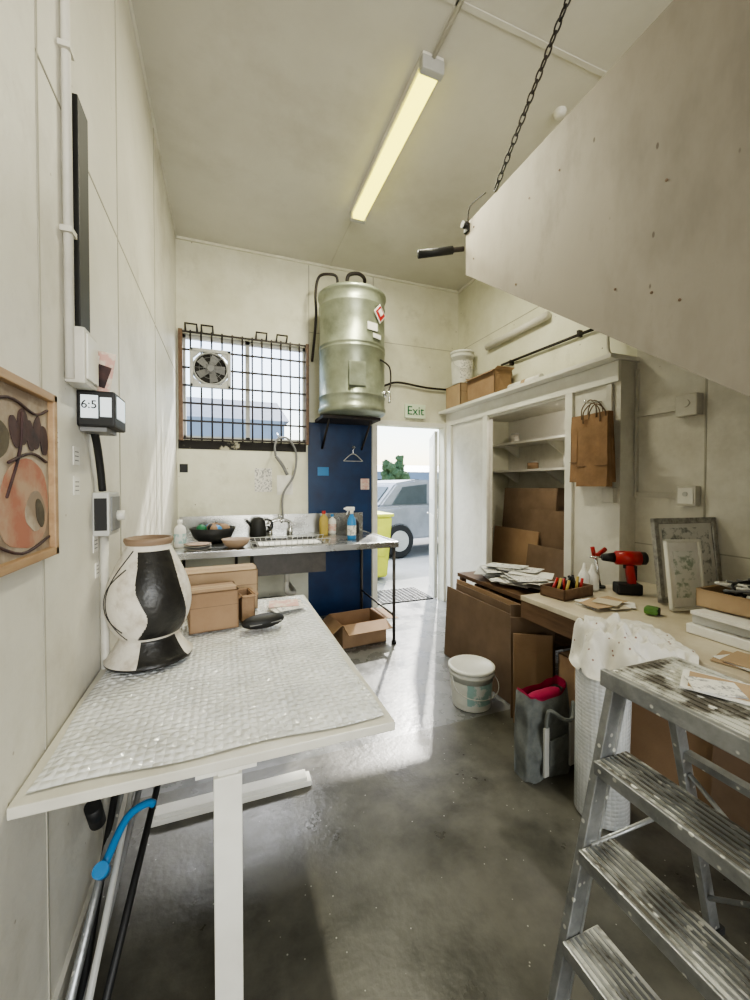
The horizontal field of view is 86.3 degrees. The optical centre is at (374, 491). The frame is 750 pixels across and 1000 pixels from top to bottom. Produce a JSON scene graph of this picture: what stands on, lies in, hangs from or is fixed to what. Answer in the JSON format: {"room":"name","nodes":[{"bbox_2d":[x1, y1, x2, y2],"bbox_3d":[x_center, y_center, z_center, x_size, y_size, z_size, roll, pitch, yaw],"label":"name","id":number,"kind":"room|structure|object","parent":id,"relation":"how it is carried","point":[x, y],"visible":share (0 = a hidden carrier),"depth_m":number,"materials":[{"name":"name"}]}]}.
{"room":"art studio","nodes":[
{"label":"art studio","id":0,"kind":"room"},
{"bbox_2d":[0,0,177,999],"bbox_3d":[-0.625,-0.470,0.291,0.120,3.730,7.640,0,1,-21],"label":"wall","id":1,"kind":"structure","parent":0,"point":[72,589],"depth_m":1.12,"materials":[{"name":"beige paint"}]},
{"bbox_2d":[0,366,58,576],"bbox_3d":[-0.730,-0.039,0.793,0.028,0.395,0.440,0,1,-21],"label":"framed painting","id":2,"kind":"object","parent":1,"relation":"attached to","point":[29,503],"visible":1,"depth_m":0.87,"materials":[{"name":"beige wood"}]},
{"bbox_2d":[58,429,98,577],"bbox_3d":[-0.903,0.064,1.217,0.003,0.470,0.410,0,1,-21],"label":"notes","id":3,"kind":"object","parent":1,"relation":"attached to","point":[76,450],"visible":0.8,"depth_m":1.22,"materials":[{"name":"white paper"}]},
{"bbox_2d":[72,93,89,332],"bbox_3d":[-0.907,-0.832,1.234,0.018,0.700,0.095,0,1,-21],"label":"cable","id":4,"kind":"object","parent":1,"relation":"attached to","point":[79,120],"visible":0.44,"depth_m":1.21,"materials":[{"name":"plastic"}]},
{"bbox_2d":[65,326,98,390],"bbox_3d":[-0.866,-0.391,1.185,0.055,0.160,0.120,0,1,-21],"label":"junction box","id":5,"kind":"object","parent":1,"relation":"attached to","point":[86,346],"visible":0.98,"depth_m":1.15,"materials":[{"name":"white plastic"}]},
{"bbox_2d":[57,0,110,839],"bbox_3d":[-0.908,-0.520,1.260,0.031,3.605,0.334,0,1,-21],"label":"conduit","id":6,"kind":"object","parent":1,"relation":"attached to","point":[67,55],"visible":0.68,"depth_m":1.11,"materials":[{"name":"beige paint"}]},
{"bbox_2d":[52,793,127,999],"bbox_3d":[-0.563,1.349,0.346,0.012,0.090,7.400,0,1,-21],"label":"baseboard","id":7,"kind":"structure","parent":1,"relation":"attached to","point":[60,993],"depth_m":1.14,"materials":[{"name":"beige paint"}]},
{"bbox_2d":[91,434,106,491],"bbox_3d":[-0.937,-0.100,1.357,0.024,0.199,0.101,0,1,-21],"label":"cable","id":8,"kind":"object","parent":1,"relation":"attached to","point":[98,454],"visible":0.97,"depth_m":1.36,"materials":[{"name":"plastic"}]},
{"bbox_2d":[77,390,125,435],"bbox_3d":[-0.881,-0.251,1.296,0.103,0.124,0.157,0,1,-21],"label":"timer","id":9,"kind":"object","parent":1,"relation":"attached to","point":[102,413],"visible":1,"depth_m":1.23,"materials":[{"name":"black plastic"}]},
{"bbox_2d":[97,350,115,391],"bbox_3d":[-0.884,-0.388,1.284,0.094,0.140,0.006,0,1,-21],"label":"magazine clipping","id":10,"kind":"object","parent":1,"relation":"attached to","point":[106,361],"visible":0.45,"depth_m":1.29,"materials":[{"name":"pink paper"}]},
{"bbox_2d":[92,492,126,536],"bbox_3d":[-0.940,0.075,1.425,0.080,0.150,0.144,0,1,-21],"label":"power outlet","id":11,"kind":"object","parent":1,"relation":"attached to","point":[107,514],"visible":1,"depth_m":1.36,"materials":[{"name":"grey plastic"}]},
{"bbox_2d":[128,0,176,236],"bbox_3d":[-0.562,-2.325,0.283,0.015,0.020,7.400,0,1,-21],"label":"trim","id":12,"kind":"structure","parent":1,"relation":"attached to","point":[129,1],"depth_m":2.40,"materials":[{"name":"beige paint"}]},
{"bbox_2d":[34,0,749,999],"bbox_3d":[0.868,-0.465,0.852,3.070,3.700,7.400,0,1,-21],"label":"trim","id":13,"kind":"structure","parent":1,"relation":"attached to","point":[37,57],"depth_m":1.00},
{"bbox_2d":[444,0,605,76],"bbox_3d":[0.445,-2.361,1.947,3.070,0.006,0.030,0,1,-21],"label":"trim","id":14,"kind":"structure","parent":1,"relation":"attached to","point":[466,6],"depth_m":2.07,"materials":[{"name":"paint"}]},
{"bbox_2d":[175,239,508,600],"bbox_3d":[-0.054,-0.544,4.521,3.920,3.730,0.120,0,1,-21],"label":"wall","id":15,"kind":"structure","parent":0,"point":[237,293],"depth_m":4.12,"materials":[{"name":"paint"}]},
{"bbox_2d":[178,439,305,471],"bbox_3d":[-1.291,-0.345,3.993,1.210,0.310,0.006,0,1,-21],"label":"wall strip","id":16,"kind":"object","parent":15,"relation":"attached to","point":[186,444],"visible":0.96,"depth_m":3.95,"materials":[{"name":"black plastic"}]},
{"bbox_2d":[178,322,308,444],"bbox_3d":[-1.263,-1.039,3.958,1.228,1.099,0.079,0,1,-21],"label":"window grille","id":17,"kind":"object","parent":15,"relation":"in","point":[180,331],"visible":0.97,"depth_m":3.94,"materials":[{"name":"black metal"}]},
{"bbox_2d":[189,347,230,389],"bbox_3d":[-1.557,-1.166,3.790,0.360,0.360,0.054,0,1,-21],"label":"exhaust fan","id":18,"kind":"object","parent":17,"relation":"attached to","point":[209,369],"visible":1,"depth_m":3.78,"materials":[{"name":"grey plastic"}]},
{"bbox_2d":[183,334,304,441],"bbox_3d":[-1.293,-1.011,4.043,1.190,1.000,0.050,0,1,-21],"label":"window","id":19,"kind":"structure","parent":15,"relation":"in","point":[246,344],"depth_m":4.02,"materials":[{"name":"grey plastic"}]},
{"bbox_2d":[255,467,368,494],"bbox_3d":[-0.638,-0.119,4.233,1.220,0.290,0.013,0,1,-20],"label":"notes","id":20,"kind":"object","parent":15,"relation":"attached to","point":[263,476],"visible":1,"depth_m":4.11,"materials":[{"name":"paper"}]},
{"bbox_2d":[175,235,457,292],"bbox_3d":[-0.427,-2.393,4.274,3.070,0.025,0.020,0,1,-21],"label":"trim","id":21,"kind":"structure","parent":15,"relation":"attached to","point":[177,237],"depth_m":4.15,"materials":[{"name":"paint"}]},
{"bbox_2d":[308,422,371,615],"bbox_3d":[-0.372,0.294,4.344,0.710,2.060,0.013,0,1,-21],"label":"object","id":22,"kind":"object","parent":15,"relation":"attached to","point":[336,589],"visible":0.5,"depth_m":4.33,"materials":[{"name":"paint"}]},
{"bbox_2d":[311,271,391,449],"bbox_3d":[-0.241,-1.319,3.984,0.697,1.736,0.718,0,1,-21],"label":"boiler","id":23,"kind":"object","parent":15,"relation":"attached to","point":[352,316],"visible":1,"depth_m":3.70,"materials":[{"name":"silver metal"}]},
{"bbox_2d":[372,422,376,607],"bbox_3d":[-0.002,0.257,4.482,0.060,2.130,0.015,0,1,-21],"label":"trim","id":24,"kind":"structure","parent":15,"relation":"attached to","point":[374,426],"depth_m":4.47,"materials":[{"name":"white paint"}]},
{"bbox_2d":[330,0,458,265],"bbox_3d":[0.826,-2.341,0.803,0.030,0.006,7.400,0,1,-21],"label":"trim","id":25,"kind":"structure","parent":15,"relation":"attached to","point":[455,5],"depth_m":3.57,"materials":[{"name":"paint"}]},
{"bbox_2d":[377,420,443,427],"bbox_3d":[0.424,-0.786,4.624,0.850,0.050,0.015,0,1,-21],"label":"trim","id":26,"kind":"structure","parent":15,"relation":"attached to","point":[382,422],"depth_m":4.61,"materials":[{"name":"white paint"}]},
{"bbox_2d":[404,404,424,418],"bbox_3d":[0.462,-0.931,4.620,0.260,0.160,0.034,0,1,-21],"label":"exit sign","id":27,"kind":"object","parent":15,"relation":"attached to","point":[415,411],"visible":1,"depth_m":4.60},
{"bbox_2d":[427,431,437,597],"bbox_3d":[0.772,0.272,5.323,0.120,2.050,0.830,0,1,3],"label":"door","id":28,"kind":"structure","parent":15,"relation":"in","point":[433,441],"depth_m":5.02,"materials":[{"name":"white paint"}]},
{"bbox_2d":[443,424,445,600],"bbox_3d":[0.845,0.251,4.800,0.050,2.130,0.015,0,1,-21],"label":"trim","id":29,"kind":"structure","parent":15,"relation":"attached to","point":[444,464],"depth_m":4.79,"materials":[{"name":"white paint"}]},
{"bbox_2d":[132,0,672,290],"bbox_3d":[0.868,-2.395,0.818,3.310,0.100,7.640,0,1,-21],"label":"ceiling","id":30,"kind":"structure","parent":0,"point":[272,117],"depth_m":2.46,"materials":[{"name":"paint"}]},
{"bbox_2d":[350,0,464,223],"bbox_3d":[0.490,-2.314,1.699,0.135,0.092,3.673,0,1,-21],"label":"light","id":31,"kind":"object","parent":30,"relation":"attached to","point":[429,69],"visible":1,"depth_m":2.48,"materials":[{"name":"white paint"}]},
{"bbox_2d":[494,0,570,191],"bbox_3d":[0.812,-2.060,2.064,0.036,0.608,0.619,0,1,-21],"label":"hanging chain","id":32,"kind":"object","parent":30,"relation":"hanging from","point":[565,5],"visible":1,"depth_m":2.06,"materials":[{"name":"black metal"}]},
{"bbox_2d":[75,599,749,999],"bbox_3d":[1.210,1.433,1.013,4.040,0.100,7.640,0,1,-21],"label":"floor","id":33,"kind":"structure","parent":0,"point":[415,862],"depth_m":1.43,"materials":[{"name":"concrete"}]},
{"bbox_2d":[65,785,160,999],"bbox_3d":[-0.811,1.090,1.318,0.188,0.563,1.109,0,1,-21],"label":"bundle","id":34,"kind":"object","parent":33,"relation":"on","point":[83,979],"visible":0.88,"depth_m":1.18,"materials":[{"name":"metal"}]},
{"bbox_2d":[7,595,394,999],"bbox_3d":[-0.581,0.997,1.594,0.850,0.750,1.360,0,1,-21],"label":"table","id":35,"kind":"object","parent":33,"relation":"on","point":[228,795],"visible":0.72,"depth_m":0.97,"materials":[{"name":"metal"}]},
{"bbox_2d":[26,595,383,793],"bbox_3d":[-0.582,0.613,1.592,0.820,0.012,1.322,0,1,-21],"label":"sheet","id":36,"kind":"object","parent":35,"relation":"on","point":[238,686],"visible":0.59,"depth_m":1.18,"materials":[{"name":"plastic"}]},
{"bbox_2d":[103,535,192,672],"bbox_3d":[-0.828,0.384,1.469,0.288,0.440,0.288,0,1,5],"label":"ceramic vase","id":37,"kind":"object","parent":36,"relation":"on","point":[147,599],"visible":1,"depth_m":1.38,"materials":[{"name":"ceramic"}]},
{"bbox_2d":[187,581,238,634],"bbox_3d":[-0.729,0.513,1.797,0.202,0.171,0.161,-1,1,-27],"label":"cardboard box","id":38,"kind":"object","parent":36,"relation":"on","point":[214,606],"visible":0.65,"depth_m":1.73,"materials":[{"name":"cardboard"}]},
{"bbox_2d":[184,563,257,607],"bbox_3d":[-0.800,0.493,2.058,0.362,0.201,0.181,0,1,-23],"label":"cardboard box","id":39,"kind":"object","parent":36,"relation":"on","point":[245,575],"visible":0.38,"depth_m":2.01,"materials":[{"name":"cardboard"}]},
{"bbox_2d":[239,588,258,621],"bbox_3d":[-0.618,0.535,1.903,0.094,0.124,0.165,-1,1,-32],"label":"cardboard box","id":40,"kind":"object","parent":36,"relation":"on","point":[247,596],"visible":0.68,"depth_m":1.85,"materials":[{"name":"cardboard"}]},
{"bbox_2d":[241,612,283,628],"bbox_3d":[-0.494,0.569,1.769,0.192,0.062,0.088,-1,1,-35],"label":"case","id":41,"kind":"object","parent":36,"relation":"on","point":[264,620],"visible":1,"depth_m":1.74,"materials":[{"name":"black plastic"}]},
{"bbox_2d":[267,599,307,612],"bbox_3d":[-0.460,0.586,2.071,0.196,0.014,0.207,0,1,-26],"label":"paper","id":42,"kind":"object","parent":36,"relation":"on","point":[277,606],"visible":0.97,"depth_m":2.04,"materials":[{"name":"paper"}]},
{"bbox_2d":[172,512,398,643],"bbox_3d":[-0.819,0.786,3.647,1.828,1.100,0.986,0,1,-21],"label":"bench","id":43,"kind":"object","parent":33,"relation":"on","point":[286,561],"visible":0.62,"depth_m":3.52,"materials":[{"name":"silver metal"}]},
{"bbox_2d":[174,520,185,547],"bbox_3d":[-1.565,0.333,3.211,0.091,0.220,0.091,0,1,-21],"label":"detergent bottle","id":44,"kind":"object","parent":43,"relation":"on","point":[179,530],"visible":0.94,"depth_m":3.18,"materials":[{"name":"white plastic"}]},
{"bbox_2d":[183,542,211,550],"bbox_3d":[-1.367,0.421,3.084,0.200,0.048,0.200,0,1,-21],"label":"plate stack","id":45,"kind":"object","parent":43,"relation":"on","point":[192,546],"visible":1,"depth_m":3.07,"materials":[{"name":"white ceramic"}]},
{"bbox_2d":[189,522,235,543],"bbox_3d":[-1.411,0.355,3.483,0.380,0.167,0.380,0,1,-21],"label":"bowl","id":46,"kind":"object","parent":43,"relation":"on","point":[213,533],"visible":0.99,"depth_m":3.37,"materials":[{"name":"ceramic"}]},
{"bbox_2d":[221,537,249,547],"bbox_3d":[-1.112,0.408,3.200,0.220,0.070,0.220,0,1,-21],"label":"mixing bowl","id":47,"kind":"object","parent":43,"relation":"on","point":[231,542],"visible":1,"depth_m":3.14,"materials":[{"name":"ceramic"}]},
{"bbox_2d":[245,517,272,536],"bbox_3d":[-1.125,0.339,3.883,0.228,0.185,0.159,0,1,11],"label":"kettle","id":48,"kind":"object","parent":43,"relation":"on","point":[257,525],"visible":0.99,"depth_m":3.83,"materials":[{"name":"plastic"}]},
{"bbox_2d":[266,432,296,534],"bbox_3d":[-0.964,-0.088,3.966,0.274,1.037,0.341,0,1,15],"label":"tap","id":49,"kind":"object","parent":43,"relation":"on","point":[281,519],"visible":0.92,"depth_m":4.03,"materials":[{"name":"silver metal"}]},
{"bbox_2d":[249,534,330,548],"bbox_3d":[-0.712,0.409,3.329,0.641,0.058,0.268,0,1,-21],"label":"dish rack","id":50,"kind":"object","parent":43,"relation":"on","point":[297,541],"visible":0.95,"depth_m":3.28,"materials":[{"name":"grey plastic"}]},
{"bbox_2d":[344,507,355,538],"bbox_3d":[-0.233,0.286,3.719,0.117,0.296,0.085,0,1,10],"label":"spray bottle","id":51,"kind":"object","parent":43,"relation":"on","point":[351,523],"visible":1,"depth_m":3.69,"materials":[{"name":"blue plastic"}]},
{"bbox_2d":[322,608,398,648],"bbox_3d":[-0.150,1.232,3.646,0.667,0.204,0.588,0,1,-26],"label":"cardboard box","id":52,"kind":"object","parent":33,"relation":"on","point":[360,627],"visible":0.83,"depth_m":3.52,"materials":[{"name":"cardboard"}]},
{"bbox_2d":[448,655,498,712],"bbox_3d":[0.622,1.228,2.564,0.318,0.250,0.311,0,1,-21],"label":"plastic bucket","id":53,"kind":"object","parent":33,"relation":"on","point":[471,676],"visible":1,"depth_m":2.47,"materials":[{"name":"plastic"}]},
{"bbox_2d":[444,579,518,703],"bbox_3d":[0.781,1.036,2.907,0.108,0.620,0.900,0,1,-21],"label":"cardboard sheets","id":54,"kind":"object","parent":33,"relation":"on","point":[477,619],"visible":0.57,"depth_m":2.88,"materials":[{"name":"cardboard"}]},
{"bbox_2d":[457,571,571,650],"bbox_3d":[1.144,1.021,3.091,0.580,0.650,0.950,0,1,-21],"label":"table","id":55,"kind":"object","parent":33,"relation":"on","point":[561,642],"visible":0.23,"depth_m":2.90,"materials":[{"name":"brown wood"}]},
{"bbox_2d":[474,562,553,589],"bbox_3d":[1.071,0.639,3.045,0.485,0.113,0.816,0,1,-21],"label":"pile","id":56,"kind":"object","parent":55,"relation":"on","point":[524,576],"visible":0.94,"depth_m":2.99,"materials":[{"name":"white paper"}]},
{"bbox_2d":[492,488,563,580],"bbox_3d":[1.692,0.641,4.037,0.604,1.359,1.450,0,1,-21],"label":"cardboard sheets","id":57,"kind":"object","parent":33,"relation":"on","point":[531,532],"visible":0.32,"depth_m":4.20,"materials":[{"name":"cardboard"}]},
{"bbox_2d":[510,604,554,722],"bbox_3d":[0.953,1.024,2.394,0.278,0.660,0.155,0,1,2],"label":"cardboard","id":58,"kind":"object","parent":33,"relation":"on","point":[532,645],"visible":0.62,"depth_m":2.35,"materials":[{"name":"cardboard"}]},
{"bbox_2d":[514,675,574,783],"bbox_3d":[0.856,1.160,1.965,0.354,0.406,0.237,-1,1,-27],"label":"tote bag","id":59,"kind":"object","parent":33,"relation":"on","point":[544,727],"visible":0.99,"depth_m":1.91,"materials":[{"name":"grey fabric"}]},
{"bbox_2d":[558,650,574,751],"bbox_3d":[1.105,1.112,2.057,0.162,0.501,0.261,0,1,-21],"label":"cardboard box","id":60,"kind":"object","parent":33,"relation":"on","point":[566,670],"visible":0.09,"depth_m":2.09,"materials":[{"name":"cardboard"}]},
{"bbox_2d":[574,667,631,830],"bbox_3d":[0.968,1.052,1.706,0.212,0.630,0.215,0,1,-21],"label":"roll","id":61,"kind":"object","parent":33,"relation":"on","point":[589,694],"visible":0.38,"depth_m":1.64,"materials":[{"name":"plastic"}]},
{"bbox_2d":[461,0,749,396],"bbox_3d":[1.936,-0.200,0.615,1.140,3.178,4.799,0,1,-21],"label":"staircase","id":62,"kind":"structure","parent":33,"relation":"on","point":[628,223],"depth_m":1.49,"materials":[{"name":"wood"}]},
{"bbox_2d":[417,246,463,258],"bbox_3d":[0.434,-1.579,2.635,0.319,0.104,0.052,0,1,-9],"label":"gas strut","id":63,"kind":"object","parent":62,"relation":"attached to","point":[447,250],"visible":1,"depth_m":2.62,"materials":[{"name":"black metal"}]},
{"bbox_2d":[521,581,749,683],"bbox_3d":[1.602,0.993,1.820,1.005,0.750,1.550,0,1,-21],"label":"workbench","id":64,"kind":"object","parent":33,"relation":"on","point":[558,616],"visible":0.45,"depth_m":2.05,"materials":[{"name":"laminate"}]},
{"bbox_2d":[540,575,592,601],"bbox_3d":[1.128,0.555,2.356,0.260,0.104,0.160,-1,1,-29],"label":"tray","id":65,"kind":"object","parent":64,"relation":"on","point":[564,590],"visible":1,"depth_m":2.32,"materials":[{"name":"brown wood"}]},
{"bbox_2d":[588,564,598,590],"bbox_3d":[1.348,0.525,2.480,0.076,0.160,0.076,0,1,-21],"label":"glue bottle","id":66,"kind":"object","parent":64,"relation":"on","point":[594,577],"visible":0.73,"depth_m":2.45,"materials":[{"name":"white plastic"}]},
{"bbox_2d":[590,546,606,588],"bbox_3d":[1.409,0.473,2.524,0.127,0.265,0.060,0,1,-21],"label":"clamp","id":67,"kind":"object","parent":64,"relation":"on","point":[603,550],"visible":0.69,"depth_m":2.51,"materials":[{"name":"silver metal"}]},
{"bbox_2d":[575,596,635,609],"bbox_3d":[1.242,0.596,2.168,0.312,0.026,0.255,0,1,-21],"label":"cards","id":68,"kind":"object","parent":64,"relation":"on","point":[612,603],"visible":1,"depth_m":2.12,"materials":[{"name":"white paper"}]},
{"bbox_2d":[589,551,648,594],"bbox_3d":[1.454,0.479,2.401,0.312,0.254,0.088,0,1,10],"label":"cordless drill","id":69,"kind":"object","parent":64,"relation":"on","point":[628,559],"visible":1,"depth_m":2.36,"materials":[{"name":"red plastic"}]},
{"bbox_2d":[569,612,698,680],"bbox_3d":[1.041,0.641,1.672,0.395,0.211,0.508,0,1,10],"label":"draped fabric","id":70,"kind":"object","parent":64,"relation":"on","point":[598,643],"visible":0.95,"depth_m":1.63,"materials":[{"name":"fabric"}]},
{"bbox_2d":[663,539,704,610],"bbox_3d":[1.611,0.427,2.078,0.200,0.359,0.071,0,1,-6],"label":"picture frame","id":71,"kind":"object","parent":64,"relation":"on","point":[684,568],"visible":0.84,"depth_m":2.07,"materials":[{"name":"white paint"}]},
{"bbox_2d":[650,517,722,602],"bbox_3d":[1.751,0.375,2.241,0.430,0.459,0.079,0,1,-12],"label":"picture frame","id":72,"kind":"object","parent":64,"relation":"on","point":[703,528],"visible":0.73,"depth_m":2.25,"materials":[{"name":"silver metal"}]},
{"bbox_2d":[686,608,749,651],"bbox_3d":[1.645,0.569,1.679,0.464,0.100,0.370,0,1,-21],"label":"boxes","id":73,"kind":"object","parent":64,"relation":"on","point":[733,630],"visible":0.7,"depth_m":1.66,"materials":[{"name":"cardboard"}]},
{"bbox_2d":[696,581,749,617],"bbox_3d":[1.657,0.472,1.741,0.347,0.080,0.287,0,1,-23],"label":"cardboard tray","id":74,"kind":"object","parent":73,"relation":"on","point":[711,596],"visible":0.73,"depth_m":1.72,"materials":[{"name":"cardboard"}]},
{"bbox_2d":[714,578,749,598],"bbox_3d":[1.660,0.438,1.741,0.271,0.096,0.225,0,1,-21],"label":"tangled cables","id":75,"kind":"object","parent":74,"relation":"in","point":[741,588],"visible":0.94,"depth_m":1.74,"materials":[{"name":"black plastic"}]},
{"bbox_2d":[710,650,749,671],"bbox_3d":[1.365,0.616,1.401,0.191,0.011,0.306,0,1,-21],"label":"sheets","id":76,"kind":"object","parent":64,"relation":"on","point":[741,660],"visible":1,"depth_m":1.46,"materials":[{"name":"paper"}]},
{"bbox_2d":[547,656,749,999],"bbox_3d":[0.839,0.935,0.897,0.710,0.909,0.530,0,1,-21],"label":"step ladder","id":77,"kind":"object","parent":33,"relation":"on","point":[696,946],"visible":1,"depth_m":0.95,"materials":[{"name":"metal"}]},
{"bbox_2d":[679,669,749,705],"bbox_3d":[0.843,0.473,0.962,0.170,0.009,0.133,1,1,41],"label":"magazine","id":78,"kind":"object","parent":77,"relation":"on","point":[735,691],"visible":1,"depth_m":0.97,"materials":[{"name":"white paper"}]},
{"bbox_2d":[630,702,749,832],"bbox_3d":[1.327,1.071,1.451,0.078,0.600,0.850,0,1,-21],"label":"cardboard sheets","id":79,"kind":"object","parent":33,"relation":"on","point":[651,743],"visible":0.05,"depth_m":1.59,"materials":[{"name":"cardboard"}]},
{"bbox_2d":[493,401,564,421],"bbox_3d":[1.706,-0.889,3.936,0.830,0.040,2.200,0,1,-21],"label":"ceiling","id":80,"kind":"structure","parent":0,"point":[559,406],"depth_m":4.41,"materials":[{"name":"beige paint"}]},
{"bbox_2d":[508,410,564,487],"bbox_3d":[2.142,0.208,4.118,0.100,2.240,2.200,0,1,-21],"label":"wall","id":81,"kind":"structure","parent":0,"point":[551,424],"depth_m":4.63,"materials":[{"name":"beige paint"}]},
{"bbox_2d":[493,434,564,457],"bbox_3d":[1.950,-0.483,4.044,0.298,0.165,2.178,0,1,-21],"label":"closet shelf","id":82,"kind":"object","parent":81,"relation":"attached to","point":[557,441],"visible":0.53,"depth_m":4.42,"materials":[{"name":"white paint"}]},
{"bbox_2d":[493,467,564,483],"bbox_3d":[1.950,-0.163,4.050,0.298,0.165,2.178,0,1,-21],"label":"closet shelf","id":83,"kind":"object","parent":81,"relation":"attached to","point":[557,473],"visible":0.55,"depth_m":4.30,"materials":[{"name":"white paint"}]},
{"bbox_2d":[452,360,628,588],"bbox_3d":[1.294,0.214,3.774,0.070,2.240,2.250,0,1,-21],"label":"wall","id":84,"kind":"structure","parent":0,"point":[598,524],"depth_m":3.03,"materials":[{"name":"beige paint"}]},
{"bbox_2d":[445,425,451,601],"bbox_3d":[0.877,0.267,4.751,0.025,2.100,0.110,0,1,-21],"label":"trim","id":85,"kind":"structure","parent":84,"relation":"attached to","point":[448,428],"depth_m":4.72,"materials":[{"name":"white paint"}]},
{"bbox_2d":[482,416,488,564],"bbox_3d":[1.126,0.279,4.086,0.025,2.100,0.070,0,1,-21],"label":"trim","id":86,"kind":"structure","parent":84,"relation":"attached to","point":[485,469],"depth_m":4.06,"materials":[{"name":"white paint"}]},
{"bbox_2d":[563,393,574,650],"bbox_3d":[1.498,0.296,3.094,0.025,2.100,0.070,0,1,-21],"label":"trim","id":87,"kind":"structure","parent":84,"relation":"attached to","point":[569,398],"depth_m":3.08,"materials":[{"name":"white paint"}]},
{"bbox_2d":[584,400,601,403],"bbox_3d":[1.514,-0.624,2.778,0.210,0.041,0.012,-1,1,-32],"label":"wall hook","id":88,"kind":"object","parent":84,"relation":"attached to","point":[585,402],"visible":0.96,"depth_m":2.76,"materials":[{"name":"silver metal"}]},
{"bbox_2d":[569,399,615,481],"bbox_3d":[1.535,-0.361,2.835,0.094,0.584,0.313,0,1,-21],"label":"bag","id":89,"kind":"object","parent":88,"relation":"hanging from","point":[574,422],"visible":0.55,"depth_m":2.91,"materials":[{"name":"paper"}]},
{"bbox_2d":[576,403,611,486],"bbox_3d":[1.482,-0.319,2.708,0.074,0.564,0.224,-1,1,-27],"label":"bag","id":90,"kind":"object","parent":88,"relation":"hanging from","point":[594,443],"visible":1,"depth_m":2.68,"materials":[{"name":"paper"}]},
{"bbox_2d":[601,384,616,502],"bbox_3d":[1.614,-0.333,2.752,0.039,0.810,0.090,0,1,-21],"label":"wall trunking","id":91,"kind":"structure","parent":84,"relation":"attached to","point":[608,494],"depth_m":2.74,"materials":[{"name":"white plastic"}]},
{"bbox_2d":[458,280,749,583],"bbox_3d":[2.362,-0.490,1.411,0.120,3.730,7.400,0,1,-21],"label":"wall","id":92,"kind":"structure","parent":0,"point":[671,448],"depth_m":2.60,"materials":[{"name":"beige paint"}]},
{"bbox_2d":[438,353,639,425],"bbox_3d":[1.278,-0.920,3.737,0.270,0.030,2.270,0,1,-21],"label":"trim","id":93,"kind":"structure","parent":92,"relation":"attached to","point":[611,357],"depth_m":3.17,"materials":[{"name":"white paint"}]},
{"bbox_2d":[446,382,466,408],"bbox_3d":[0.971,-1.072,4.511,0.212,0.241,0.301,0,1,-21],"label":"cardboard box","id":94,"kind":"object","parent":93,"relation":"on","point":[456,394],"visible":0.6,"depth_m":4.41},
{"bbox_2d":[450,349,475,385],"bbox_3d":[0.974,-1.373,4.456,0.284,0.360,0.278,0,1,-21],"label":"plastic bucket","id":95,"kind":"object","parent":94,"relation":"on","point":[462,363],"visible":0.89,"depth_m":4.36,"materials":[{"name":"plastic"}]},
{"bbox_2d":[464,365,513,401],"bbox_3d":[1.136,-1.072,4.037,0.250,0.258,0.540,0,1,-21],"label":"cardboard box","id":96,"kind":"object","parent":93,"relation":"on","point":[497,379],"visible":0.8,"depth_m":3.87,"materials":[{"name":"cardboard"}]},
{"bbox_2d":[484,311,610,365],"bbox_3d":[1.456,-1.244,3.499,0.148,0.621,1.593,0,1,-17],"label":"pipes","id":97,"kind":"object","parent":92,"relation":"attached to","point":[545,316],"visible":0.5,"depth_m":3.61,"materials":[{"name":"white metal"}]},
{"bbox_2d":[634,369,700,505],"bbox_3d":[1.841,-0.374,2.548,0.059,0.910,0.400,0,1,-21],"label":"power outlet","id":98,"kind":"object","parent":92,"relation":"attached to","point":[684,495],"visible":1,"depth_m":2.63,"materials":[{"name":"white plastic"}]},
{"bbox_2d":[637,392,702,417],"bbox_3d":[1.841,-0.524,2.535,0.066,0.130,0.390,0,1,-21],"label":"box","id":99,"kind":"object","parent":92,"relation":"attached to","point":[687,405],"visible":1,"depth_m":2.40,"materials":[{"name":"white plastic"}]},
{"bbox_2d":[626,361,636,581],"bbox_3d":[2.148,0.229,2.920,0.930,2.240,0.050,0,1,-21],"label":"wall","id":100,"kind":"structure","parent":0,"point":[631,500],"depth_m":2.74,"materials":[{"name":"beige paint"}]},
{"label":"outside","id":101,"kind":"structure","parent":0,"visible":0},
{"bbox_2d":[377,537,437,605],"bbox_3d":[-6.029,0.817,37.449,75.000,0.100,65.675,0,1,-21],"label":"ground","id":102,"kind":"structure","parent":101,"point":[412,570],"depth_m":6.57,"materials":[{"name":"concrete"}]},
{"bbox_2d":[186,397,288,438],"bbox_3d":[-11.603,-1.586,16.957,14.600,5.420,8.050,0,1,-21],"label":"neighbouring building","id":103,"kind":"structure","parent":102,"relation":"on","point":[196,409],"depth_m":15.49,"materials":[{"name":"white"}]},
{"bbox_2d":[377,511,393,576],"bbox_3d":[-0.118,0.813,6.139,0.600,1.000,0.710,0,1,-21],"label":"wheelie bin","id":104,"kind":"object","parent":102,"relation":"on","point":[384,520],"visible":0.27,"depth_m":5.90,"materials":[{"name":"plastic"}]},
{"bbox_2d":[380,455,409,479],"bbox_3d":[2.136,-1.584,41.396,2.747,4.599,2.742,0,1,-21],"label":"tree","id":105,"kind":"object","parent":102,"relation":"on","point":[391,471],"visible":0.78,"depth_m":41.19,"materials":[{"name":"green plant"}]},
{"bbox_2d":[377,465,428,480],"bbox_3d":[8.432,-1.539,54.383,26.400,4.020,8.050,0,1,-21],"label":"neighbouring building","id":106,"kind":"structure","parent":102,"relation":"on","point":[415,472],"depth_m":49.25,"materials":[{"name":"white"}]},
{"bbox_2d":[377,587,433,604],"bbox_3d":[0.267,1.319,5.106,0.770,0.020,0.570,0,1,-21],"label":"door mat","id":107,"kind":"object","parent":102,"relation":"on","point":[410,594],"visible":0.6,"depth_m":5.05,"materials":[{"name":"rubber"}]},
{"bbox_2d":[377,480,437,557],"bbox_3d":[1.246,0.496,9.132,4.429,1.530,1.940,-1,1,-29],"label":"car","id":108,"kind":"object","parent":102,"relation":"on","point":[408,500],"visible":0.18,"depth_m":7.87,"materials":[{"name":"paint"}]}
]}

